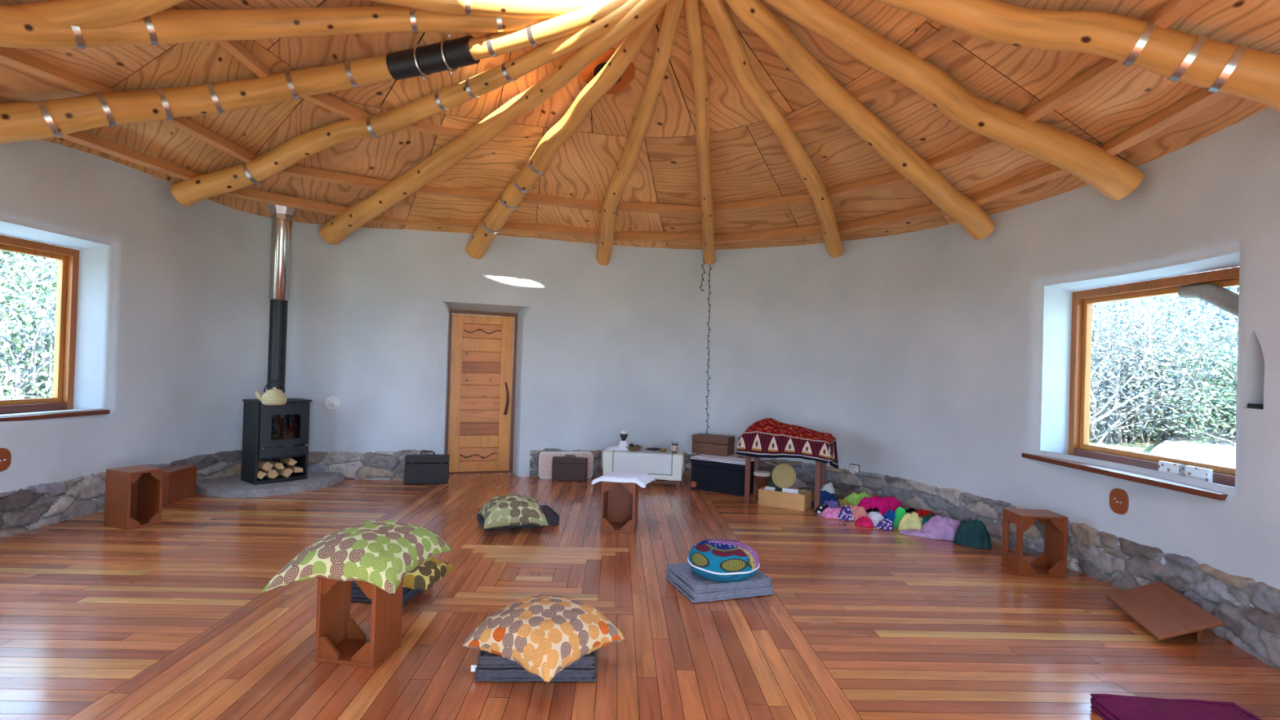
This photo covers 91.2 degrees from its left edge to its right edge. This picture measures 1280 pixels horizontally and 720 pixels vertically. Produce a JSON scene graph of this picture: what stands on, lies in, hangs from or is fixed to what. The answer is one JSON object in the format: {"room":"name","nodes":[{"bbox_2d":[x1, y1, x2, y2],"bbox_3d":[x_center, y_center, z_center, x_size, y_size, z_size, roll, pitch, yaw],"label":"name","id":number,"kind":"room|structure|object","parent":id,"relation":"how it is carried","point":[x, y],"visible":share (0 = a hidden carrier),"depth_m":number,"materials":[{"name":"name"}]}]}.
{"room":"meditation room","nodes":[
{"label":"meditation room","id":0,"kind":"room"},
{"bbox_2d":[0,106,1279,629],"bbox_3d":[-0.693,-0.144,3.794,8.821,3.209,8.918,2,0,-2],"label":"wall","id":1,"kind":"structure","parent":0,"point":[940,357],"depth_m":6.36,"materials":[{"name":"paint"}]},
{"bbox_2d":[0,448,11,471],"bbox_3d":[-4.749,0.742,4.646,0.037,0.176,0.150,2,0,5],"label":"outlet cover","id":2,"kind":"object","parent":1,"relation":"attached to","point":[5,454],"visible":1,"depth_m":4.67,"materials":[{"name":"brown wood"}]},
{"bbox_2d":[0,234,110,422],"bbox_3d":[-4.900,-0.252,4.878,0.350,1.434,1.392,2,0,5],"label":"window","id":3,"kind":"structure","parent":1,"relation":"in","point":[68,268],"depth_m":5.39,"materials":[{"name":"brown wood"}]},
{"bbox_2d":[444,309,517,473],"bbox_3d":[-2.045,0.394,8.060,0.926,2.106,0.200,2,-1,-19],"label":"door","id":4,"kind":"structure","parent":1,"relation":"in","point":[482,352],"depth_m":8.02,"materials":[{"name":"brown wood"}]},
{"bbox_2d":[465,4,666,258],"bbox_3d":[-0.795,-2.010,5.983,0.333,1.602,4.226,2,-1,-34],"label":"pole","id":5,"kind":"object","parent":1,"relation":"attached to","point":[537,165],"visible":0.91,"depth_m":6.02,"materials":[{"name":"wood"}]},
{"bbox_2d":[0,448,1279,670],"bbox_3d":[-0.803,1.241,4.549,8.280,0.407,7.255,2,0,-2],"label":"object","id":6,"kind":"structure","parent":1,"relation":"attached to","point":[1246,606],"depth_m":4.98,"materials":[{"name":"stone"}]},
{"bbox_2d":[595,0,684,266],"bbox_3d":[-0.072,-1.980,6.100,0.268,1.537,4.186,2,0,-11],"label":"pole","id":7,"kind":"object","parent":1,"relation":"attached to","point":[673,10],"visible":1,"depth_m":5.94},
{"bbox_2d":[683,0,715,265],"bbox_3d":[0.614,-2.034,6.139,0.169,1.534,4.237,2,0,9],"label":"pole","id":8,"kind":"object","parent":1,"relation":"attached to","point":[692,11],"visible":0.99,"depth_m":5.73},
{"bbox_2d":[875,0,1279,112],"bbox_3d":[1.960,-1.886,3.414,2.838,1.507,0.461,2,-1,17],"label":"ceiling beam","id":9,"kind":"structure","parent":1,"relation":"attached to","point":[1214,66],"depth_m":3.15,"materials":[{"name":"wood"}]},
{"bbox_2d":[1109,488,1128,514],"bbox_3d":[3.337,0.984,4.364,0.037,0.176,0.148,2,0,-6],"label":"outlet cover","id":10,"kind":"object","parent":1,"relation":"attached to","point":[1118,498],"visible":1,"depth_m":4.35,"materials":[{"name":"brown wood"}]},
{"bbox_2d":[1022,266,1239,500],"bbox_3d":[3.459,0.120,4.393,0.430,1.376,1.658,2,0,-4],"label":"window","id":11,"kind":"structure","parent":1,"relation":"in","point":[1082,301],"depth_m":4.68,"materials":[{"name":"brown wood"}]},
{"bbox_2d":[1158,461,1213,482],"bbox_3d":[3.519,0.724,4.051,0.030,0.090,0.347,2,0,-4],"label":"box","id":12,"kind":"object","parent":11,"relation":"on","point":[1197,473],"depth_m":4.02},
{"bbox_2d":[1177,283,1239,316],"bbox_3d":[3.631,-0.321,3.787,0.139,0.401,0.915,2,0,6],"label":"rafter","id":13,"kind":"object","parent":1,"relation":"attached to","point":[1222,298],"visible":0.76,"depth_m":3.93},
{"bbox_2d":[0,471,1279,719],"bbox_3d":[-0.788,1.443,3.945,8.402,0.006,9.022,2,0,-2],"label":"floor","id":14,"kind":"structure","parent":0,"point":[171,619],"depth_m":3.46,"materials":[{"name":"wood"}]},
{"bbox_2d":[103,465,163,529],"bbox_3d":[-4.141,1.117,5.128,0.315,0.455,0.250,2,-1,23],"label":"wooden stool","id":15,"kind":"object","parent":14,"relation":"on","point":[133,494],"visible":1,"depth_m":5.08,"materials":[{"name":"brown wood"}]},
{"bbox_2d":[162,464,196,504],"bbox_3d":[-4.492,1.191,6.017,0.200,0.300,0.414,2,0,-4],"label":"wooden stool","id":16,"kind":"object","parent":14,"relation":"on","point":[180,481],"visible":0.71,"depth_m":5.98,"materials":[{"name":"brown wood"}]},
{"bbox_2d":[195,471,344,497],"bbox_3d":[-4.038,1.327,6.740,1.292,0.070,1.149,2,0,-2],"label":"hearth slab","id":17,"kind":"object","parent":14,"relation":"on","point":[228,486],"visible":0.81,"depth_m":6.48,"materials":[{"name":"stone"}]},
{"bbox_2d":[240,398,311,484],"bbox_3d":[-3.923,0.863,6.777,0.420,0.865,0.554,1,-1,38],"label":"wood stove","id":18,"kind":"object","parent":17,"relation":"on","point":[287,424],"visible":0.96,"depth_m":6.64,"materials":[{"name":"black metal"}]},
{"bbox_2d":[254,380,287,404],"bbox_3d":[-3.567,0.317,6.099,0.220,0.237,0.242,2,-1,15],"label":"kettle","id":19,"kind":"object","parent":18,"relation":"on","point":[271,397],"visible":1,"depth_m":6.04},
{"bbox_2d":[266,203,297,393],"bbox_3d":[-3.938,-0.670,6.840,0.286,2.200,0.286,2,-1,20],"label":"flue pipe","id":20,"kind":"object","parent":18,"relation":"on","point":[282,216],"visible":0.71,"depth_m":6.76,"materials":[{"name":"metal"}]},
{"bbox_2d":[257,453,306,460],"bbox_3d":[-3.940,1.032,6.785,0.391,0.015,0.522,1,-1,38],"label":"shelf","id":21,"kind":"object","parent":18,"relation":"attached to","point":[281,455],"depth_m":6.63,"materials":[{"name":"black metal"}]},
{"bbox_2d":[314,577,403,668],"bbox_3d":[-1.346,1.199,3.018,0.301,0.430,0.235,2,0,10],"label":"wooden stool","id":22,"kind":"object","parent":14,"relation":"on","point":[339,639],"visible":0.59,"depth_m":2.97,"materials":[{"name":"brown wood"}]},
{"bbox_2d":[260,520,453,595],"bbox_3d":[-1.345,0.935,3.076,0.630,0.243,0.630,2,0,7],"label":"cushion","id":23,"kind":"object","parent":22,"relation":"on","point":[379,553],"visible":1,"depth_m":2.85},
{"bbox_2d":[351,580,422,604],"bbox_3d":[-1.544,1.354,3.833,0.414,0.122,0.408,2,0,7],"label":"floor mat","id":24,"kind":"object","parent":14,"relation":"on","point":[357,593],"visible":0.11,"depth_m":3.65,"materials":[{"name":"grey fabric"}]},
{"bbox_2d":[402,556,453,589],"bbox_3d":[-1.316,1.227,3.664,0.340,0.144,0.340,2,0,7],"label":"cushion","id":25,"kind":"object","parent":24,"relation":"on","point":[424,575],"visible":0.59,"depth_m":3.55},
{"bbox_2d":[404,450,449,484],"bbox_3d":[-2.437,1.229,7.171,0.479,0.373,0.167,2,-1,-14],"label":"suitcase","id":26,"kind":"object","parent":14,"relation":"on","point":[420,468],"visible":1,"depth_m":7.14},
{"bbox_2d":[476,505,559,529],"bbox_3d":[-1.092,1.400,5.600,0.656,0.090,0.465,2,-1,-22],"label":"floor mat","id":27,"kind":"object","parent":14,"relation":"on","point":[552,517],"visible":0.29,"depth_m":5.50,"materials":[{"name":"grey fabric"}]},
{"bbox_2d":[477,494,548,528],"bbox_3d":[-1.095,1.273,5.388,0.532,0.218,0.532,2,-1,-19],"label":"cushion","id":28,"kind":"object","parent":27,"relation":"on","point":[510,509],"visible":1,"depth_m":5.21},
{"bbox_2d":[471,649,596,682],"bbox_3d":[-0.493,1.382,3.047,0.564,0.118,0.511,2,0,-4],"label":"floor mat","id":29,"kind":"object","parent":14,"relation":"on","point":[491,667],"visible":0.32,"depth_m":2.80,"materials":[{"name":"grey fabric"}]},
{"bbox_2d":[461,594,626,684],"bbox_3d":[-0.443,1.241,2.949,0.550,0.204,0.550,1,-1,35],"label":"cushion","id":30,"kind":"object","parent":29,"relation":"on","point":[544,634],"visible":1,"depth_m":2.81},
{"bbox_2d":[537,451,593,478],"bbox_3d":[-0.925,1.310,7.823,0.677,0.333,0.078,2,-1,-14],"label":"hard case","id":31,"kind":"object","parent":14,"relation":"on","point":[545,458],"visible":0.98,"depth_m":7.75,"materials":[{"name":"beige plastic"}]},
{"bbox_2d":[551,454,587,481],"bbox_3d":[-0.857,1.315,7.644,0.422,0.309,0.105,2,0,2],"label":"briefcase","id":32,"kind":"object","parent":14,"relation":"on","point":[575,468],"visible":1,"depth_m":7.60,"materials":[{"name":"brown leather"}]},
{"bbox_2d":[600,481,638,533],"bbox_3d":[-0.175,1.244,5.467,0.292,0.455,0.280,2,0,6],"label":"wooden stool","id":33,"kind":"object","parent":14,"relation":"on","point":[619,500],"visible":0.73,"depth_m":5.56,"materials":[{"name":"brown wood"}]},
{"bbox_2d":[591,471,655,488],"bbox_3d":[-0.138,1.034,5.470,0.491,0.073,0.382,2,-1,12],"label":"cloth","id":34,"kind":"object","parent":33,"relation":"on","point":[642,479],"visible":1,"depth_m":5.36,"materials":[{"name":"white fabric"}]},
{"bbox_2d":[648,480,680,487],"bbox_3d":[0.044,1.307,7.607,0.923,0.380,0.340,2,0,6],"label":"table","id":35,"kind":"object","parent":14,"relation":"on","point":[677,482],"visible":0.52,"depth_m":7.43,"materials":[{"name":"brown wood"}]},
{"bbox_2d":[600,448,684,480],"bbox_3d":[0.043,1.256,7.578,0.987,0.305,0.364,2,0,6],"label":"tablecloth","id":36,"kind":"object","parent":35,"relation":"on","point":[668,465],"visible":0.85,"depth_m":7.42,"materials":[{"name":"white fabric"}]},
{"bbox_2d":[666,562,774,603],"bbox_3d":[0.514,1.425,4.085,0.565,0.113,0.447,2,-1,-20],"label":"floor mat","id":37,"kind":"object","parent":14,"relation":"on","point":[697,588],"visible":0.66,"depth_m":3.91,"materials":[{"name":"grey fabric"}]},
{"bbox_2d":[687,539,759,582],"bbox_3d":[0.533,1.273,3.997,0.456,0.205,0.460,2,0,0],"label":"round cushion","id":38,"kind":"object","parent":37,"relation":"on","point":[715,560],"visible":1,"depth_m":3.84,"materials":[{"name":"multicoloured fabric"}]},
{"bbox_2d":[690,457,754,496],"bbox_3d":[0.971,1.339,7.329,0.680,0.370,0.345,1,-1,32],"label":"trunk","id":39,"kind":"object","parent":14,"relation":"on","point":[706,475],"visible":0.82,"depth_m":7.19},
{"bbox_2d":[690,453,754,465],"bbox_3d":[0.977,1.158,7.331,0.690,0.027,0.356,1,-1,32],"label":"cover","id":40,"kind":"object","parent":39,"relation":"on","point":[716,458],"visible":0.87,"depth_m":7.29,"materials":[{"name":"fabric"}]},
{"bbox_2d":[691,433,734,456],"bbox_3d":[0.895,1.032,7.666,0.467,0.220,0.245,2,-1,28],"label":"wooden chest","id":41,"kind":"object","parent":40,"relation":"on","point":[702,443],"visible":1,"depth_m":7.56,"materials":[{"name":"brown wood"}]},
{"bbox_2d":[753,470,770,500],"bbox_3d":[1.332,1.377,6.855,0.184,0.308,0.184,2,0,-2],"label":"drum","id":42,"kind":"object","parent":14,"relation":"on","point":[762,477],"visible":0.84,"depth_m":6.80,"materials":[{"name":"brown wood"}]},
{"bbox_2d":[758,484,811,511],"bbox_3d":[1.529,1.453,6.612,0.488,0.165,0.280,2,-1,30],"label":"box","id":43,"kind":"object","parent":14,"relation":"on","point":[802,501],"visible":1,"depth_m":6.50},
{"bbox_2d":[772,463,795,488],"bbox_3d":[1.524,1.228,6.633,0.262,0.256,0.072,2,-1,31],"label":"woven tray","id":44,"kind":"object","parent":43,"relation":"in","point":[784,475],"visible":1,"depth_m":6.64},
{"bbox_2d":[744,455,826,511],"bbox_3d":[1.567,1.187,6.688,0.866,0.700,0.480,2,-1,25],"label":"side table","id":45,"kind":"object","parent":14,"relation":"on","point":[820,467],"visible":0.3,"depth_m":6.65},
{"bbox_2d":[736,417,838,468],"bbox_3d":[1.567,0.895,6.660,0.993,0.504,0.551,2,-1,25],"label":"cloth","id":46,"kind":"object","parent":45,"relation":"on","point":[767,437],"visible":1,"depth_m":6.49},
{"bbox_2d":[811,489,840,506],"bbox_3d":[1.959,1.454,6.591,0.295,0.183,0.203,2,-1,17],"label":"cloth bag","id":47,"kind":"object","parent":14,"relation":"on","point":[824,495],"visible":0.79,"depth_m":6.53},
{"bbox_2d":[837,504,853,520],"bbox_3d":[1.995,1.474,6.073,0.167,0.136,0.128,2,-1,18],"label":"scarf","id":48,"kind":"object","parent":14,"relation":"on","point":[845,514],"visible":1,"depth_m":6.04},
{"bbox_2d":[843,492,871,506],"bbox_3d":[2.312,1.457,6.564,0.410,0.159,0.178,2,-1,28],"label":"scarf","id":49,"kind":"object","parent":14,"relation":"on","point":[854,499],"visible":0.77,"depth_m":6.55,"materials":[{"name":"fabric"}]},
{"bbox_2d":[849,505,868,521],"bbox_3d":[2.107,1.477,6.081,0.240,0.138,0.202,2,-1,15],"label":"scarf","id":50,"kind":"object","parent":14,"relation":"on","point":[858,512],"visible":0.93,"depth_m":6.01,"materials":[{"name":"fabric"}]},
{"bbox_2d":[857,495,903,515],"bbox_3d":[2.383,1.438,6.204,0.533,0.216,0.301,2,-1,26],"label":"scarf","id":51,"kind":"object","parent":14,"relation":"on","point":[884,504],"visible":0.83,"depth_m":6.12,"materials":[{"name":"fabric"}]},
{"bbox_2d":[897,511,922,530],"bbox_3d":[2.484,1.469,5.712,0.259,0.171,0.174,2,-1,19],"label":"scarf","id":52,"kind":"object","parent":14,"relation":"on","point":[908,521],"visible":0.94,"depth_m":5.67,"materials":[{"name":"fabric"}]},
{"bbox_2d":[898,528,938,539],"bbox_3d":[2.491,1.528,5.540,0.384,0.052,0.130,2,-1,24],"label":"scarf","id":53,"kind":"object","parent":14,"relation":"on","point":[916,532],"visible":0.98,"depth_m":5.52,"materials":[{"name":"fabric"}]},
{"bbox_2d":[920,515,960,541],"bbox_3d":[2.694,1.467,5.525,0.424,0.185,0.232,2,-1,18],"label":"scarf","id":54,"kind":"object","parent":14,"relation":"on","point":[944,528],"visible":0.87,"depth_m":5.47,"materials":[{"name":"fabric"}]},
{"bbox_2d":[953,518,991,549],"bbox_3d":[2.807,1.449,5.290,0.281,0.225,0.176,1,-1,32],"label":"scarf","id":55,"kind":"object","parent":14,"relation":"on","point":[971,533],"visible":1,"depth_m":5.24,"materials":[{"name":"fabric"}]},
{"bbox_2d":[1001,507,1067,577],"bbox_3d":[2.909,1.344,4.628,0.333,0.435,0.240,2,0,2],"label":"wooden stool","id":56,"kind":"object","parent":14,"relation":"on","point":[1051,562],"visible":1,"depth_m":4.57,"materials":[{"name":"brown wood"}]},
{"bbox_2d":[1106,581,1224,642],"bbox_3d":[3.057,1.474,3.687,0.296,0.168,0.674,2,-1,17],"label":"bench","id":57,"kind":"object","parent":14,"relation":"on","point":[1160,610],"visible":1,"depth_m":3.61,"materials":[{"name":"brown wood"}]},
{"bbox_2d":[1090,693,1262,719],"bbox_3d":[2.243,1.489,2.486,0.605,0.073,0.455,2,0,3],"label":"floor mat","id":58,"kind":"object","parent":14,"relation":"on","point":[1108,706],"visible":1,"depth_m":2.63,"materials":[{"name":"fabric"}]},
{"bbox_2d":[0,0,1279,249],"bbox_3d":[-0.708,-2.049,3.894,9.564,1.861,10.058,2,0,-2],"label":"ceiling","id":59,"kind":"structure","parent":0,"point":[748,162],"depth_m":5.48,"materials":[{"name":"brown wood"}]},
{"bbox_2d":[0,46,119,94],"bbox_3d":[-3.960,-1.946,4.292,0.094,0.237,1.513,2,0,3],"label":"batten","id":60,"kind":"object","parent":59,"relation":"attached to","point":[14,57],"visible":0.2,"depth_m":4.18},
{"bbox_2d":[60,130,201,181],"bbox_3d":[-4.358,-1.762,5.546,0.092,0.147,1.741,2,0,4],"label":"batten","id":61,"kind":"object","parent":59,"relation":"attached to","point":[84,138],"visible":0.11,"depth_m":5.33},
{"bbox_2d":[163,116,257,163],"bbox_3d":[-3.814,-1.973,5.698,0.090,0.179,1.317,2,0,6],"label":"batten","id":62,"kind":"object","parent":59,"relation":"attached to","point":[183,123],"visible":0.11,"depth_m":5.57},
{"bbox_2d":[216,40,273,78],"bbox_3d":[-3.014,-2.307,4.908,0.090,0.152,0.912,2,0,-1],"label":"batten","id":63,"kind":"object","parent":59,"relation":"attached to","point":[235,48],"visible":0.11,"depth_m":4.76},
{"bbox_2d":[0,4,544,48],"bbox_3d":[-2.487,-2.040,4.080,5.334,1.591,0.919,2,-1,-21],"label":"roof beam","id":64,"kind":"structure","parent":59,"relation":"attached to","point":[20,27],"depth_m":4.27,"materials":[{"name":"wood"}]},
{"bbox_2d":[222,187,349,216],"bbox_3d":[-3.720,-1.696,6.755,1.434,0.192,0.090,2,-1,-30],"label":"batten","id":65,"kind":"object","parent":59,"relation":"attached to","point":[245,193],"visible":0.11,"depth_m":6.70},
{"bbox_2d":[9,0,604,29],"bbox_3d":[-2.398,-2.034,3.914,5.382,1.613,0.706,2,-1,-22],"label":"pole","id":66,"kind":"object","parent":59,"relation":"attached to","point":[83,14],"visible":0.64,"depth_m":3.83,"materials":[{"name":"wood"}]},
{"bbox_2d":[0,0,628,143],"bbox_3d":[-2.148,-2.051,4.718,4.904,1.400,1.133,2,0,-2],"label":"roof beam","id":67,"kind":"structure","parent":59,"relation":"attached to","point":[58,117],"depth_m":4.83,"materials":[{"name":"wood"}]},
{"bbox_2d":[276,164,391,190],"bbox_3d":[-3.099,-1.884,6.514,1.303,0.195,0.094,2,-1,-17],"label":"batten","id":68,"kind":"object","parent":59,"relation":"attached to","point":[295,171],"visible":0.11,"depth_m":6.47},
{"bbox_2d":[301,93,372,119],"bbox_3d":[-2.662,-2.261,5.675,0.086,0.202,0.805,1,-1,40],"label":"batten","id":69,"kind":"object","parent":59,"relation":"attached to","point":[325,100],"visible":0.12,"depth_m":5.59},
{"bbox_2d":[170,0,640,206],"bbox_3d":[-1.932,-2.058,5.292,5.365,1.278,0.761,2,-1,23],"label":"pole","id":70,"kind":"object","parent":59,"relation":"attached to","point":[202,187],"visible":0.98,"depth_m":5.71,"materials":[{"name":"wood"}]},
{"bbox_2d":[367,215,482,227],"bbox_3d":[-2.434,-1.620,7.293,1.507,0.160,0.096,2,-1,-12],"label":"batten","id":71,"kind":"object","parent":59,"relation":"attached to","point":[379,220],"visible":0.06,"depth_m":7.26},
{"bbox_2d":[404,120,466,138],"bbox_3d":[-1.884,-2.209,6.025,0.730,0.153,0.094,2,-1,-21],"label":"batten","id":72,"kind":"object","parent":59,"relation":"attached to","point":[420,126],"visible":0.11,"depth_m":5.97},
{"bbox_2d":[413,185,502,201],"bbox_3d":[-1.929,-1.830,6.864,1.127,0.136,0.094,2,-1,-20],"label":"batten","id":73,"kind":"object","parent":59,"relation":"attached to","point":[470,193],"visible":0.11,"depth_m":6.83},
{"bbox_2d":[319,0,671,244],"bbox_3d":[-1.479,-1.953,5.744,5.153,1.357,0.559,1,-1,39],"label":"pole","id":74,"kind":"object","parent":59,"relation":"attached to","point":[335,230],"visible":0.98,"depth_m":5.87,"materials":[{"name":"wood"}]},
{"bbox_2d":[501,221,599,238],"bbox_3d":[-1.068,-1.584,7.629,1.381,0.119,0.094,2,-1,-13],"label":"batten","id":75,"kind":"object","parent":59,"relation":"attached to","point":[508,226],"visible":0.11,"depth_m":7.60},
{"bbox_2d":[521,192,603,211],"bbox_3d":[-0.858,-1.807,7.174,1.120,0.139,0.094,2,-1,-15],"label":"batten","id":76,"kind":"object","parent":59,"relation":"attached to","point":[536,198],"visible":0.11,"depth_m":7.14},
{"bbox_2d":[580,48,635,94],"bbox_3d":[-0.284,-2.552,5.559,0.435,0.205,0.413,2,-1,-40],"label":"ceiling vent","id":77,"kind":"object","parent":59,"relation":"in","point":[594,68],"visible":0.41,"depth_m":5.55,"materials":[{"name":"brown wood"}]},
{"bbox_2d":[613,231,702,243],"bbox_3d":[0.226,-1.539,7.856,1.298,0.134,0.093,2,0,-3],"label":"batten","id":78,"kind":"object","parent":59,"relation":"attached to","point":[618,236],"visible":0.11,"depth_m":7.83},
{"bbox_2d":[617,201,701,216],"bbox_3d":[0.234,-1.768,7.325,1.135,0.125,0.092,2,0,-4],"label":"batten","id":79,"kind":"object","parent":59,"relation":"attached to","point":[628,206],"visible":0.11,"depth_m":7.30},
{"bbox_2d":[713,193,813,213],"bbox_3d":[1.321,-1.721,6.928,1.360,0.163,0.092,1,-1,36],"label":"batten","id":80,"kind":"object","parent":59,"relation":"attached to","point":[802,199],"visible":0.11,"depth_m":6.87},
{"bbox_2d":[714,224,822,244],"bbox_3d":[1.488,-1.486,7.464,1.577,0.136,0.092,1,-1,37],"label":"batten","id":81,"kind":"object","parent":59,"relation":"attached to","point":[813,230],"visible":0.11,"depth_m":7.40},
{"bbox_2d":[701,0,844,257],"bbox_3d":[1.240,-2.017,5.567,0.287,1.618,3.860,1,-1,34],"label":"pole","id":82,"kind":"object","parent":59,"relation":"attached to","point":[717,11],"visible":0.99,"depth_m":5.45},
{"bbox_2d":[786,110,842,131],"bbox_3d":[1.484,-2.081,5.465,0.094,0.186,0.751,2,-1,-38],"label":"batten","id":83,"kind":"object","parent":59,"relation":"attached to","point":[821,118],"visible":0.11,"depth_m":5.41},
{"bbox_2d":[724,0,995,239],"bbox_3d":[1.628,-1.941,4.844,3.296,1.665,0.383,2,-1,-29],"label":"pole","id":84,"kind":"object","parent":59,"relation":"attached to","point":[756,15],"visible":1,"depth_m":4.93,"materials":[{"name":"wood"}]},
{"bbox_2d":[826,171,910,199],"bbox_3d":[2.124,-1.665,6.003,0.095,0.175,1.173,2,-1,-30],"label":"batten","id":85,"kind":"object","parent":59,"relation":"attached to","point":[895,178],"visible":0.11,"depth_m":5.91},
{"bbox_2d":[849,76,904,102],"bbox_3d":[1.768,-2.065,4.821,0.096,0.160,0.732,2,-1,-25],"label":"batten","id":86,"kind":"object","parent":59,"relation":"attached to","point":[885,85],"visible":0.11,"depth_m":4.73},
{"bbox_2d":[837,204,944,234],"bbox_3d":[2.468,-1.417,6.356,0.096,0.158,1.537,2,-1,-27],"label":"batten","id":87,"kind":"object","parent":59,"relation":"attached to","point":[928,211],"visible":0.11,"depth_m":6.24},
{"bbox_2d":[909,26,964,59],"bbox_3d":[1.910,-2.074,4.150,0.095,0.144,0.740,2,-1,-14],"label":"batten","id":88,"kind":"object","parent":59,"relation":"attached to","point":[945,35],"visible":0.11,"depth_m":4.05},
{"bbox_2d":[764,0,1144,200],"bbox_3d":[1.854,-1.925,4.223,3.093,1.582,0.408,2,0,-5],"label":"pole","id":89,"kind":"object","parent":59,"relation":"attached to","point":[1115,178],"visible":0.98,"depth_m":4.21,"materials":[{"name":"wood"}]},
{"bbox_2d":[925,136,1001,169],"bbox_3d":[2.530,-1.646,5.033,0.097,0.116,0.989,2,-1,-18],"label":"batten","id":90,"kind":"object","parent":59,"relation":"attached to","point":[981,144],"visible":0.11,"depth_m":4.92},
{"bbox_2d":[968,164,1069,205],"bbox_3d":[2.987,-1.395,5.101,0.097,0.159,1.235,2,-1,-14],"label":"batten","id":91,"kind":"object","parent":59,"relation":"attached to","point":[1050,172],"visible":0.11,"depth_m":4.95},
{"bbox_2d":[1020,57,1127,122],"bbox_3d":[2.662,-1.664,3.985,0.097,0.116,1.203,2,0,-1],"label":"batten","id":92,"kind":"object","parent":59,"relation":"attached to","point":[1108,67],"visible":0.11,"depth_m":3.80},
{"bbox_2d":[1098,88,1229,155],"bbox_3d":[3.116,-1.420,3.873,0.097,0.138,1.305,2,0,4],"label":"batten","id":93,"kind":"object","parent":59,"relation":"attached to","point":[1202,99],"visible":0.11,"depth_m":3.68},
{"bbox_2d":[1147,0,1199,28],"bbox_3d":[2.524,-1.683,2.814,0.097,0.135,1.235,2,-1,12],"label":"batten","id":94,"kind":"object","parent":59,"relation":"attached to","point":[1172,10],"visible":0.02,"depth_m":2.99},
{"label":"outside","id":95,"kind":"structure","parent":0,"visible":0},
{"bbox_2d":[454,430,1180,475],"bbox_3d":[-0.876,0.935,4.165,160.800,1.741,160.800,2,0,-2],"label":"ground","id":96,"kind":"structure","parent":95,"point":[1139,446],"depth_m":15.72,"materials":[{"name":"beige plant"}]},
{"bbox_2d":[0,379,53,399],"bbox_3d":[-6.560,0.969,6.904,2.280,1.504,2.175,2,-1,-40],"label":"bush","id":97,"kind":"object","parent":96,"relation":"on","point":[36,385],"visible":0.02,"depth_m":6.92,"materials":[{"name":"grey plant"}]},
{"bbox_2d":[0,235,57,392],"bbox_3d":[-10.626,-1.436,11.940,4.789,5.998,4.822,2,-1,21],"label":"bare shrub","id":98,"kind":"object","parent":96,"relation":"on","point":[29,259],"visible":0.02,"depth_m":11.12,"materials":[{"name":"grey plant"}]},
{"bbox_2d":[0,237,57,338],"bbox_3d":[-16.741,-2.343,16.167,5.256,7.189,8.449,1,-1,44],"label":"woodland","id":99,"kind":"object","parent":96,"relation":"on","point":[20,254],"visible":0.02,"depth_m":15.33,"materials":[{"name":"green plant"}]},
{"bbox_2d":[0,249,57,399],"bbox_3d":[-9.197,-0.778,8.491,4.735,4.834,4.843,2,-1,-23],"label":"leafy shrub","id":100,"kind":"object","parent":96,"relation":"on","point":[20,388],"visible":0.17,"depth_m":7.81,"materials":[{"name":"grey plant"}]},
{"bbox_2d":[0,236,73,395],"bbox_3d":[-8.459,-0.804,9.198,4.111,4.960,4.077,2,-1,-42],"label":"leafy shrub","id":101,"kind":"object","parent":96,"relation":"on","point":[26,304],"visible":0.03,"depth_m":8.45,"materials":[{"name":"grey plant"}]},
{"bbox_2d":[0,248,77,399],"bbox_3d":[-7.706,-0.554,7.764,4.342,4.522,4.191,2,0,5],"label":"bare shrub","id":102,"kind":"object","parent":96,"relation":"on","point":[9,369],"visible":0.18,"depth_m":7.53,"materials":[{"name":"grey plant"}]},
{"bbox_2d":[1088,278,1217,447],"bbox_3d":[11.293,-0.931,16.496,5.803,6.253,5.775,2,-1,-30],"label":"bare shrub","id":103,"kind":"object","parent":96,"relation":"on","point":[1111,428],"visible":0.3,"depth_m":15.06,"materials":[{"name":"grey plant"}]},
{"bbox_2d":[1077,266,1239,407],"bbox_3d":[19.318,-1.296,24.734,10.370,7.186,5.429,1,-1,37],"label":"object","id":104,"kind":"object","parent":96,"relation":"on","point":[1230,288],"visible":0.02,"depth_m":22.71,"materials":[{"name":"white"}]},
{"bbox_2d":[1088,273,1239,446],"bbox_3d":[12.576,-1.144,16.866,6.216,6.736,6.246,2,-1,20],"label":"bare shrub","id":105,"kind":"object","parent":96,"relation":"on","point":[1117,438],"visible":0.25,"depth_m":15.52,"materials":[{"name":"grey plant"}]},
{"bbox_2d":[1089,275,1238,440],"bbox_3d":[14.203,-0.966,17.448,6.282,6.419,6.151,2,-1,14],"label":"bare shrub","id":106,"kind":"object","parent":96,"relation":"on","point":[1163,436],"visible":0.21,"depth_m":16.22,"materials":[{"name":"grey plant"}]},
{"bbox_2d":[1093,270,1239,436],"bbox_3d":[16.698,-1.274,18.660,5.793,7.109,5.840,2,-1,17],"label":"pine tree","id":107,"kind":"object","parent":96,"relation":"on","point":[1176,295],"visible":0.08,"depth_m":18.15,"materials":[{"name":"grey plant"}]},
{"bbox_2d":[1119,310,1238,449],"bbox_3d":[14.665,-0.046,14.944,5.277,4.594,5.126,2,-1,16],"label":"leafy shrub","id":108,"kind":"object","parent":96,"relation":"on","point":[1233,408],"visible":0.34,"depth_m":15.21,"materials":[{"name":"grey plant"}]},
{"bbox_2d":[1134,313,1238,439],"bbox_3d":[15.717,0.427,16.796,3.858,3.660,3.738,2,-1,-35],"label":"leafy shrub","id":109,"kind":"object","parent":96,"relation":"on","point":[1230,377],"visible":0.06,"depth_m":16.61,"materials":[{"name":"grey plant"}]},
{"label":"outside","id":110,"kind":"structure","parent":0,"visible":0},
{"bbox_2d":[1149,429,1235,467],"bbox_3d":[14.183,2.011,13.751,4.341,0.466,27.326,1,-1,43],"label":"path","id":111,"kind":"structure","parent":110,"point":[1224,455],"depth_m":13.91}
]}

